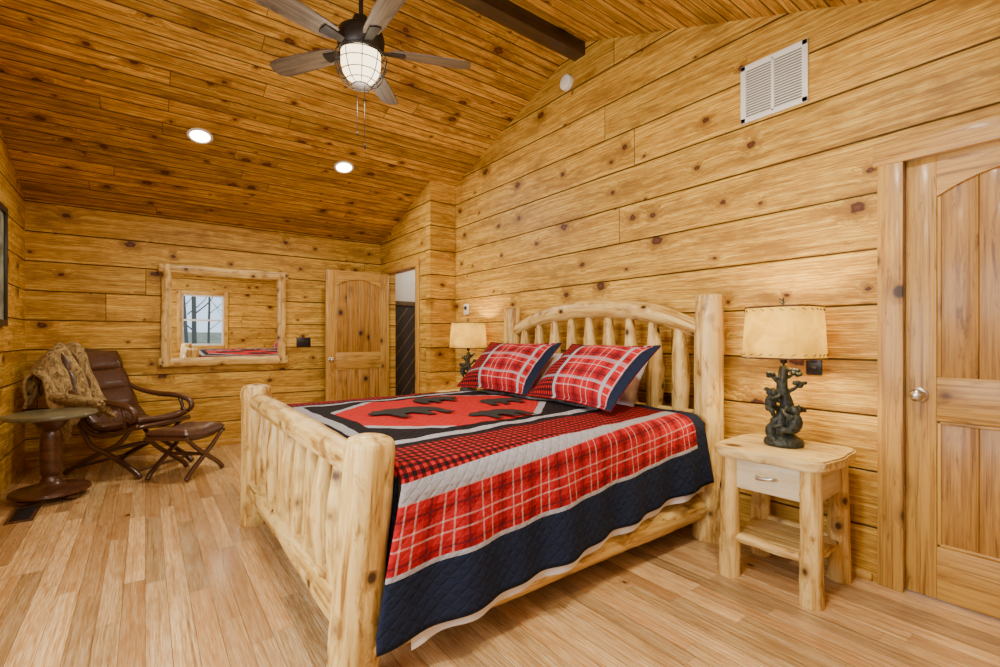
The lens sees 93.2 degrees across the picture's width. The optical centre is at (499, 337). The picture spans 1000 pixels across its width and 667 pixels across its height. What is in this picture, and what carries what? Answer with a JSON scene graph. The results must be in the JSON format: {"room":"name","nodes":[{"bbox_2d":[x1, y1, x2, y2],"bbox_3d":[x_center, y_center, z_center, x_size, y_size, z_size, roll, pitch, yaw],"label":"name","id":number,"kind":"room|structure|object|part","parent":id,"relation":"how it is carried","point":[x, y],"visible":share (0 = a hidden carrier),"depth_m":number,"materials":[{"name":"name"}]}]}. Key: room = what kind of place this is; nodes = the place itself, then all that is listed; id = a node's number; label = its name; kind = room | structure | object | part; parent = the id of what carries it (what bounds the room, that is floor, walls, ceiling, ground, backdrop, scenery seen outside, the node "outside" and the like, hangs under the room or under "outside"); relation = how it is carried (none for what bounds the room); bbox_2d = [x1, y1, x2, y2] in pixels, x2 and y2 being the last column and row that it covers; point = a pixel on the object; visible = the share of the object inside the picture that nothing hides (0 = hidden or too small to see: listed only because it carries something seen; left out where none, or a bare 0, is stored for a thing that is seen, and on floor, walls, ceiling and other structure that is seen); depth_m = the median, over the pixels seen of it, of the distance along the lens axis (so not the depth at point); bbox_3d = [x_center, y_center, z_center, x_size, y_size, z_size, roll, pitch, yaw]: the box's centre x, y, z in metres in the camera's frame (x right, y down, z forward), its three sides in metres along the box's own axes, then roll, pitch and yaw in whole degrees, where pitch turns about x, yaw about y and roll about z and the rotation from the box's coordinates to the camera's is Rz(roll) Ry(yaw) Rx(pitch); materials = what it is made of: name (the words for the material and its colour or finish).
{"room":"bedroom","nodes":[
{"label":"bedroom","id":0,"kind":"room"},
{"bbox_2d":[0,129,24,494],"bbox_3d":[-2.301,-0.630,1.493,0.120,3.660,7.050,0,0,-37],"label":"wall","id":1,"kind":"structure","parent":0,"point":[12,336],"depth_m":3.94,"materials":[{"name":"brown wood"}]},
{"bbox_2d":[0,201,7,325],"bbox_3d":[-3.563,-0.550,3.303,0.030,0.920,0.930,0,0,-37],"label":"framed picture","id":2,"kind":"object","parent":1,"relation":"attached to","point":[3,209],"visible":1,"depth_m":3.63,"materials":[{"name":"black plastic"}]},
{"bbox_2d":[25,199,379,461],"bbox_3d":[-2.450,-0.100,5.862,5.125,2.600,0.120,0,0,-37],"label":"wall","id":3,"kind":"structure","parent":0,"point":[93,280],"depth_m":4.90,"materials":[{"name":"brown wood"}]},
{"bbox_2d":[25,438,240,468],"bbox_3d":[-2.989,1.170,5.372,3.425,0.060,0.018,0,0,-37],"label":"baseboard","id":4,"kind":"structure","parent":3,"relation":"attached to","point":[32,464],"depth_m":4.86,"materials":[{"name":"brown wood"}]},
{"bbox_2d":[158,263,288,367],"bbox_3d":[-3.038,-0.235,5.280,1.270,1.090,0.057,0,2,-37],"label":"mirror","id":5,"kind":"object","parent":3,"relation":"attached to","point":[211,316],"visible":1,"depth_m":5.25,"materials":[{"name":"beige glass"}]},
{"bbox_3d":[-3.050,-0.237,5.295,1.125,0.975,0.008,0,2,-37],"label":"glass","id":6,"kind":"part","parent":5,"relation":"part of","materials":[{"name":"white mirror"}]},
{"bbox_2d":[296,337,310,346],"bbox_3d":[-2.410,0.050,5.805,0.165,0.115,0.019,0,0,-37],"label":"light switch","id":7,"kind":"object","parent":3,"relation":"attached to","point":[300,341],"visible":1,"depth_m":5.80,"materials":[{"name":"black plastic"}]},
{"bbox_2d":[380,187,425,395],"bbox_3d":[-1.190,-0.273,5.920,0.100,2.946,1.300,0,0,-37],"label":"wall","id":8,"kind":"structure","parent":0,"point":[406,241],"depth_m":5.73,"materials":[{"name":"brown wood"}]},
{"bbox_2d":[325,269,388,400],"bbox_3d":[-1.779,0.182,5.940,0.800,2.020,0.040,0,0,-35],"label":"leaf","id":9,"kind":"object","parent":8,"relation":"attached to","point":[356,303],"visible":0.7,"depth_m":5.91,"materials":[{"name":"brown wood"}]},
{"bbox_2d":[384,258,419,393],"bbox_3d":[-1.231,0.138,5.871,0.024,2.125,0.980,0,0,-37],"label":"trim","id":10,"kind":"structure","parent":8,"relation":"attached to","point":[415,263],"depth_m":5.51,"materials":[{"name":"brown wood"}]},
{"bbox_2d":[395,270,414,395],"bbox_3d":[-1.003,-0.020,6.837,1.200,2.440,0.052,0,0,-37],"label":"doorway","id":11,"kind":"object","parent":8,"relation":"in","point":[404,282],"visible":0.08,"depth_m":6.60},
{"bbox_2d":[0,0,877,243],"bbox_3d":[-0.329,-1.753,3.034,5.285,1.613,7.350,0,0,-37],"label":"ceiling","id":12,"kind":"structure","parent":0,"point":[100,100],"depth_m":3.84,"materials":[{"name":"brown wood"}]},
{"bbox_2d":[186,128,212,143],"bbox_3d":[-2.567,-1.727,4.047,0.193,0.071,0.183,0,0,-32],"label":"recessed light","id":13,"kind":"object","parent":12,"relation":"in","point":[198,135],"visible":1,"depth_m":4.04,"materials":[{"name":"white paint"}]},
{"bbox_2d":[334,161,353,172],"bbox_3d":[-1.579,-1.727,4.788,0.193,0.071,0.183,0,0,-32],"label":"recessed light","id":14,"kind":"object","parent":12,"relation":"in","point":[341,166],"visible":1,"depth_m":4.78,"materials":[{"name":"white paint"}]},
{"bbox_2d":[452,0,584,60],"bbox_3d":[-0.842,-2.375,2.781,3.758,0.130,0.120,0,0,-37],"label":"ridge beam","id":15,"kind":"structure","parent":12,"relation":"attached to","point":[506,13],"depth_m":3.53,"materials":[{"name":"brown wood"}]},
{"bbox_2d":[253,0,470,148],"bbox_3d":[-0.801,-1.716,2.754,1.271,1.208,1.236,0,0,-37],"label":"ceiling fan","id":16,"kind":"object","parent":15,"relation":"hanging from","point":[360,39],"visible":1,"depth_m":2.71,"materials":[{"name":"brown wood"}]},
{"bbox_3d":[-1.079,-1.710,2.467,0.144,0.008,0.495,-15,-9,37],"label":"blade","id":17,"kind":"part","parent":16,"relation":"part of","materials":[{"name":"brown wood"}]},
{"bbox_3d":[-1.214,-1.710,2.939,0.495,0.008,0.144,0,-12,20],"label":"blade","id":18,"kind":"part","parent":16,"relation":"part of","materials":[{"name":"brown wood"}]},
{"bbox_3d":[-0.821,-1.301,2.796,0.063,0.379,0.014,0,0,17],"label":"pull chain","id":19,"kind":"part","parent":16,"relation":"part of","materials":[{"name":"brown metal"}]},
{"bbox_3d":[-0.822,-1.998,2.796,0.276,0.645,0.276,0,0,-37],"label":"motor","id":20,"kind":"part","parent":16,"relation":"part of","materials":[{"name":"brown metal"}]},
{"bbox_3d":[-0.822,-1.595,2.796,0.228,0.160,0.228,0,0,-37],"label":"glass globe","id":21,"kind":"part","parent":16,"relation":"part of"},
{"bbox_3d":[-0.589,-1.710,2.450,0.144,0.008,0.495,-14,8,-33],"label":"blade","id":22,"kind":"part","parent":16,"relation":"part of","materials":[{"name":"brown wood"}]},
{"bbox_3d":[-0.807,-1.710,3.213,0.144,0.008,0.495,12,0,2],"label":"blade","id":23,"kind":"part","parent":16,"relation":"part of","materials":[{"name":"brown wood"}]},
{"bbox_3d":[-0.421,-1.710,2.911,0.495,0.008,0.144,0,12,-16],"label":"blade","id":24,"kind":"part","parent":16,"relation":"part of","materials":[{"name":"brown wood"}]},
{"bbox_2d":[426,181,454,392],"bbox_3d":[-0.632,-0.290,5.463,0.445,2.980,0.100,0,0,-37],"label":"wall","id":25,"kind":"structure","parent":0,"point":[440,197],"depth_m":5.37,"materials":[{"name":"brown wood"}]},
{"bbox_2d":[0,443,999,666],"bbox_3d":[-0.329,1.250,3.034,5.285,0.100,7.350,0,0,-37],"label":"floor","id":26,"kind":"structure","parent":0,"point":[163,570],"depth_m":2.12,"materials":[{"name":"brown wood"}]},
{"bbox_2d":[3,505,41,524],"bbox_3d":[-3.228,1.194,3.204,0.140,0.012,0.340,0,0,-37],"label":"floor vent","id":27,"kind":"object","parent":26,"relation":"in","point":[25,514],"visible":1,"depth_m":3.18,"materials":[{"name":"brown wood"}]},
{"bbox_2d":[0,407,98,506],"bbox_3d":[-3.368,0.879,3.549,0.546,0.642,0.546,0,0,-37],"label":"pedestal side table","id":28,"kind":"object","parent":26,"relation":"on","point":[51,485],"visible":1,"depth_m":3.49,"materials":[{"name":"brown wood"}]},
{"bbox_2d":[22,342,194,479],"bbox_3d":[-3.518,0.619,4.313,1.031,1.167,0.812,0,0,8],"label":"leather lounge chair","id":29,"kind":"object","parent":26,"relation":"on","point":[70,375],"visible":0.92,"depth_m":4.14,"materials":[{"name":"brown leather"}]},
{"bbox_2d":[22,342,116,443],"bbox_3d":[-3.675,0.463,4.143,0.766,0.854,0.432,0,0,8],"label":"throw blanket","id":30,"kind":"object","parent":29,"relation":"on","point":[68,377],"depth_m":4.08,"materials":[{"name":"beige fabric"}]},
{"bbox_2d":[61,350,186,432],"bbox_3d":[-3.448,0.484,4.357,0.868,0.726,0.546,0,0,8],"label":"cushion","id":31,"kind":"object","parent":29,"relation":"on","point":[100,374],"depth_m":4.32,"materials":[{"name":"brown leather"}]},
{"bbox_2d":[143,421,224,481],"bbox_3d":[-2.756,0.983,4.158,0.394,0.430,0.484,0,0,5],"label":"footstool","id":32,"kind":"object","parent":26,"relation":"on","point":[187,432],"visible":1,"depth_m":4.08,"materials":[{"name":"brown wood"}]},
{"bbox_2d":[144,421,223,440],"bbox_3d":[-2.756,0.829,4.158,0.380,0.123,0.470,0,0,5],"label":"cushion","id":33,"kind":"object","parent":32,"relation":"on","point":[192,430],"depth_m":4.03,"materials":[{"name":"brown leather"}]},
{"bbox_2d":[435,389,459,391],"bbox_3d":[-0.346,0.876,4.790,0.495,0.662,0.535,0,0,-37],"label":"nightstand","id":34,"kind":"object","parent":26,"relation":"on","point":[454,389],"visible":0.02,"depth_m":4.91,"materials":[{"name":"brown wood"}]},
{"bbox_2d":[449,318,486,390],"bbox_3d":[-0.324,0.171,4.832,0.361,0.755,0.336,0,0,23],"label":"table lamp","id":35,"kind":"object","parent":34,"relation":"on","point":[468,335],"visible":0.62,"depth_m":4.71,"materials":[{"name":"fabric"}]},
{"bbox_3d":[-0.324,-0.028,4.832,0.361,0.264,0.336,0,0,23],"label":"shade trim","id":36,"kind":"part","parent":35,"relation":"part of","materials":[{"name":"beige fabric"}]},
{"bbox_3d":[-0.324,-0.028,4.832,0.352,0.255,0.327,0,0,23],"label":"lamp shade","id":37,"kind":"part","parent":35,"relation":"part of","materials":[{"name":"beige fabric"}]},
{"bbox_2d":[239,293,724,666],"bbox_3d":[-0.176,0.467,2.970,2.350,1.521,2.111,0,0,-37],"label":"bed","id":38,"kind":"object","parent":26,"relation":"on","point":[405,519],"visible":1,"depth_m":2.17,"materials":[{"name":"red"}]},
{"bbox_3d":[-1.037,0.695,2.355,0.152,0.680,1.851,0,0,-37],"label":"foot rail","id":39,"kind":"part","parent":38,"relation":"part of","materials":[{"name":"beige wood"}]},
{"bbox_3d":[-0.153,0.720,3.004,1.920,0.460,1.820,0,0,-37],"label":"mattress","id":40,"kind":"part","parent":38,"relation":"part of","materials":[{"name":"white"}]},
{"bbox_2d":[287,389,713,656],"bbox_3d":[-0.179,0.732,2.967,2.066,0.616,2.104,0,0,-37],"label":"quilt","id":41,"kind":"object","parent":38,"relation":"on","point":[485,498],"depth_m":2.02,"materials":[{"name":"red fabric"}]},
{"bbox_2d":[530,353,562,390],"bbox_3d":[0.260,0.280,3.920,0.140,0.360,0.620,34,-19,-32],"label":"pillow","id":42,"kind":"object","parent":38,"relation":"on","point":[556,356],"depth_m":3.74,"materials":[{"name":"white"}]},
{"bbox_3d":[0.678,0.136,3.613,0.144,0.858,1.875,0,0,-37],"label":"head rail","id":43,"kind":"part","parent":38,"relation":"part of","materials":[{"name":"beige wood"}]},
{"bbox_2d":[616,363,646,406],"bbox_3d":[0.729,0.281,3.297,0.140,0.360,0.620,34,-19,-32],"label":"pillow","id":44,"kind":"object","parent":38,"relation":"on","point":[627,399],"depth_m":3.06,"materials":[{"name":"white"}]},
{"bbox_2d":[715,434,855,610],"bbox_3d":[1.428,0.876,2.383,0.495,0.662,0.535,0,0,-39],"label":"nightstand","id":45,"kind":"object","parent":26,"relation":"on","point":[814,473],"visible":0.99,"depth_m":2.31,"materials":[{"name":"brown wood"}]},
{"bbox_3d":[1.262,0.670,2.249,0.040,0.026,0.105,0,0,-39],"label":"drawer pull","id":46,"kind":"part","parent":45,"relation":"part of","materials":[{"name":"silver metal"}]},
{"bbox_3d":[1.286,0.675,2.269,0.035,0.145,0.285,0,0,-39],"label":"drawer","id":47,"kind":"part","parent":45,"relation":"part of","materials":[{"name":"beige wood"}]},
{"bbox_2d":[741,297,828,448],"bbox_3d":[1.444,0.171,2.408,0.336,0.755,0.361,0,0,-37],"label":"table lamp","id":48,"kind":"object","parent":45,"relation":"on","point":[783,332],"visible":1,"depth_m":2.33,"materials":[{"name":"resin"},{"name":"cream parchment"},{"name":"oiled bronze"}]},
{"bbox_3d":[1.444,-0.028,2.408,0.327,0.255,0.352,0,0,-37],"label":"lamp shade","id":49,"kind":"part","parent":48,"relation":"part of","materials":[{"name":"beige fabric"}]},
{"bbox_3d":[1.444,-0.028,2.408,0.336,0.264,0.361,0,0,-37],"label":"shade trim","id":50,"kind":"part","parent":48,"relation":"part of","materials":[{"name":"beige fabric"}]},
{"bbox_2d":[740,517,838,560],"bbox_3d":[1.429,1.010,2.385,0.394,0.030,0.411,0,0,-39],"label":"shelf","id":51,"kind":"object","parent":45,"relation":"attached to","point":[778,536],"depth_m":2.35,"materials":[{"name":"brown wood"}]},
{"bbox_2d":[455,0,999,581],"bbox_3d":[1.223,-0.630,3.261,0.120,3.660,5.650,0,0,-37],"label":"wall","id":52,"kind":"structure","parent":0,"point":[642,180],"depth_m":2.90,"materials":[{"name":"brown wood"}]},
{"bbox_2d":[464,304,468,314],"bbox_3d":[-0.375,-0.320,5.269,0.028,0.120,0.085,0,0,-37],"label":"thermostat","id":53,"kind":"object","parent":52,"relation":"attached to","point":[466,306],"visible":1,"depth_m":5.25,"materials":[{"name":"white paint"}]},
{"bbox_2d":[560,74,572,90],"bbox_3d":[0.557,-2.170,4.013,0.044,0.132,0.132,0,0,-37],"label":"smoke detector","id":54,"kind":"object","parent":52,"relation":"attached to","point":[566,82],"visible":1,"depth_m":3.99,"materials":[{"name":"white paint"}]},
{"bbox_2d":[741,38,808,124],"bbox_3d":[1.558,-1.450,2.700,0.018,0.340,0.360,0,0,-37],"label":"air vent","id":55,"kind":"object","parent":52,"relation":"in","point":[777,82],"visible":1,"depth_m":2.69,"materials":[{"name":"white metal"}]},
{"bbox_2d":[806,360,821,374],"bbox_3d":[1.683,0.140,2.537,0.012,0.115,0.075,0,0,-37],"label":"wall outlet","id":56,"kind":"object","parent":52,"relation":"attached to","point":[813,367],"visible":0.7,"depth_m":2.53,"materials":[{"name":"black plastic"}]},
{"bbox_2d":[823,558,871,580],"bbox_3d":[0.657,1.180,3.902,0.016,0.040,3.925,0,0,-37],"label":"baseboard","id":57,"kind":"structure","parent":52,"relation":"attached to","point":[863,574],"depth_m":2.37,"materials":[{"name":"brown wood"}]},
{"bbox_2d":[873,115,999,592],"bbox_3d":[2.134,0.135,1.925,0.028,2.131,0.996,0,0,-37],"label":"trim","id":58,"kind":"structure","parent":52,"relation":"attached to","point":[889,159],"depth_m":2.25,"materials":[{"name":"brown wood"}]},
{"bbox_2d":[904,140,999,619],"bbox_3d":[2.174,0.178,1.956,0.180,2.031,0.774,0,0,-37],"label":"door","id":59,"kind":"structure","parent":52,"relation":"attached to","point":[952,199],"depth_m":2.12,"materials":[{"name":"brown wood"}]},
{"bbox_3d":[1.975,0.264,2.221,0.180,0.064,0.064,0,0,-37],"label":"knob","id":60,"kind":"part","parent":59,"relation":"part of","materials":[{"name":"gold metal"}]}
]}

